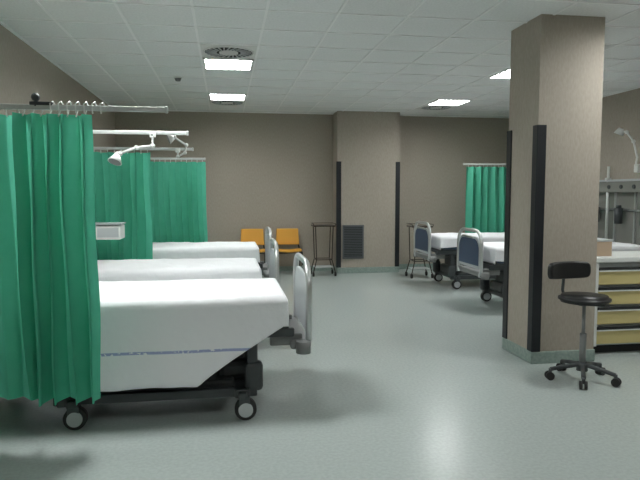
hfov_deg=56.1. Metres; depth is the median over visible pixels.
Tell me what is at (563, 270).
stool
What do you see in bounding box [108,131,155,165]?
lamp
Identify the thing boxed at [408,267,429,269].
shelf
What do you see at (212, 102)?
ceiling vent
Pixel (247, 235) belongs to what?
chair
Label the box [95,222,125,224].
tray
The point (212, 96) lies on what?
ceiling light
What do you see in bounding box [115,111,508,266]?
wall
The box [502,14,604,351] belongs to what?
pillar
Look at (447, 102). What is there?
ceiling light
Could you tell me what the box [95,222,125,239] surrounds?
console
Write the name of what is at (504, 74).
ceiling light
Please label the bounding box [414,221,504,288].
hospital bed
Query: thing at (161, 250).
hospital bed
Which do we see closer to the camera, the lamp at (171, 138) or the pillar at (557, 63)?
the pillar at (557, 63)
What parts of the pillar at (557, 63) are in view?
corner guard, corner guard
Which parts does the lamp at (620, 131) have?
lamp shade, arm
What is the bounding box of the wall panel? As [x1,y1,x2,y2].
[597,166,639,244]
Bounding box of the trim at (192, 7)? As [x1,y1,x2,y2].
[0,0,639,117]
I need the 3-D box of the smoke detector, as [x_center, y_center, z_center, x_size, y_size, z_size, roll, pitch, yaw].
[-1.840,-2.083,7.771,0.110,0.049,0.110,-1,5,-9]
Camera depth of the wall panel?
8.88 m
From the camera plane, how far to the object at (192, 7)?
6.49 m
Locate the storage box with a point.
(604, 246)
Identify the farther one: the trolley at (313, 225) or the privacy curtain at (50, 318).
the trolley at (313, 225)
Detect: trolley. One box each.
[311,223,336,276]
[405,223,433,278]
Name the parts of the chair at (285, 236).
backrest, seat, frame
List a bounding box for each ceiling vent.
[200,44,256,58]
[209,100,244,105]
[416,104,454,109]
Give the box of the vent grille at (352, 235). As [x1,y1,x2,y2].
[342,225,363,258]
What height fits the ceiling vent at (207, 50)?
0.022 m
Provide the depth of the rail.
4.77 m
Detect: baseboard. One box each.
[279,263,461,272]
[502,338,594,363]
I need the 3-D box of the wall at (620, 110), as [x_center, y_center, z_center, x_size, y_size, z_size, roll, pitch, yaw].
[5.110,-0.451,5.753,0.200,3.000,13.000,-1,5,-9]
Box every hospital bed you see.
[53,253,311,429]
[97,238,278,283]
[153,226,271,276]
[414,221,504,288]
[456,227,639,300]
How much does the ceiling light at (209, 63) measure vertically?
0.023 m
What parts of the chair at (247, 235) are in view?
backrest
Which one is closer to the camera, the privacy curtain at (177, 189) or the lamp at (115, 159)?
the lamp at (115, 159)
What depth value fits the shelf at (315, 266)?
10.92 m
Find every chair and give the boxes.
[241,229,264,262]
[276,228,302,265]
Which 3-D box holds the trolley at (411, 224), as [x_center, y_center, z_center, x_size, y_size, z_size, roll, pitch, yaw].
[1.774,0.187,10.706,0.408,0.955,0.400,-1,5,-9]
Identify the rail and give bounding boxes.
[93,130,188,135]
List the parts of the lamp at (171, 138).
lamp shade, arm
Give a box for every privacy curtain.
[0,93,167,406]
[93,147,193,259]
[150,157,207,241]
[463,163,505,232]
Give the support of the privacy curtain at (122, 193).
hanging from the wall at (24, 72)
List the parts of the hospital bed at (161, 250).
foot board panel, foot board frame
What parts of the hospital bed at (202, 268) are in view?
foot board panel, foot board frame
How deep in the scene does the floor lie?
4.00 m
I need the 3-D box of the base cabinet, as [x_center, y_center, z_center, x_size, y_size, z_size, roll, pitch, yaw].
[3.068,0.588,5.878,1.190,0.910,0.544,-1,5,-9]
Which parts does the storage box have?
lid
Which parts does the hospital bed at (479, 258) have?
foot board panel, foot board frame, deck frame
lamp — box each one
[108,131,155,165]
[166,135,187,157]
[614,128,639,172]
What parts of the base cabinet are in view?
post, drawer, handle, handle, drawer, handle, drawer, drawer, handle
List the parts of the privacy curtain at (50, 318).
curtain panel, curtain panel, rail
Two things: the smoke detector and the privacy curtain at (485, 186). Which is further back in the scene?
the privacy curtain at (485, 186)
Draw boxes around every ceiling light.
[202,57,253,70]
[208,93,246,100]
[426,99,471,105]
[488,68,509,78]
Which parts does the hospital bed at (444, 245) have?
foot board panel, foot board frame, deck frame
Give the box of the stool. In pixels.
[544,261,621,389]
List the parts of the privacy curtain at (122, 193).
curtain panel, rail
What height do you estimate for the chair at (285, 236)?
0.834 m
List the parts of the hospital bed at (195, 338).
deck frame, foot board panel, foot board frame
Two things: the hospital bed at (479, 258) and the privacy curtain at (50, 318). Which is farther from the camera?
the hospital bed at (479, 258)
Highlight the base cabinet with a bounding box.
[593,251,639,352]
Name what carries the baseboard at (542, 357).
attached to the pillar at (557, 63)
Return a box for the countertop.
[596,251,639,262]
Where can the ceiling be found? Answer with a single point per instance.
(508, 10)
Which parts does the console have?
panel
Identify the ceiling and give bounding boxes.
[0,0,639,117]
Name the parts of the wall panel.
backing panel, equipment rail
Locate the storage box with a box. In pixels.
[597,238,612,255]
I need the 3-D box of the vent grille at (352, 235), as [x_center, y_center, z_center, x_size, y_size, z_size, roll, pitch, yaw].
[0.620,0.035,11.207,0.405,0.631,0.026,-1,5,-9]
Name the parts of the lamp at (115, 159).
lamp shade, arm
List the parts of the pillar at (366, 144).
corner guard, corner guard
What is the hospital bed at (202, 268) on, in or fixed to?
on the floor
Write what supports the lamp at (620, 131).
attached to the wall at (620, 110)
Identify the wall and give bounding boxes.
[0,24,115,152]
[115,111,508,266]
[599,88,639,179]
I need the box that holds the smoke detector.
[174,76,181,81]
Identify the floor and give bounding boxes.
[0,268,639,479]
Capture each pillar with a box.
[333,111,399,267]
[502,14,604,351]
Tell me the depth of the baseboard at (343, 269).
11.36 m
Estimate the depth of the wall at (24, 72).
6.38 m
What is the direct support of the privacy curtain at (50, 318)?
hanging from the wall at (24, 72)
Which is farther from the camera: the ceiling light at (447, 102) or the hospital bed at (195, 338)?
the ceiling light at (447, 102)
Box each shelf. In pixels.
[313,265,333,267]
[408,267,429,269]
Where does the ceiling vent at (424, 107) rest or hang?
in the ceiling
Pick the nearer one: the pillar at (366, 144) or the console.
the console

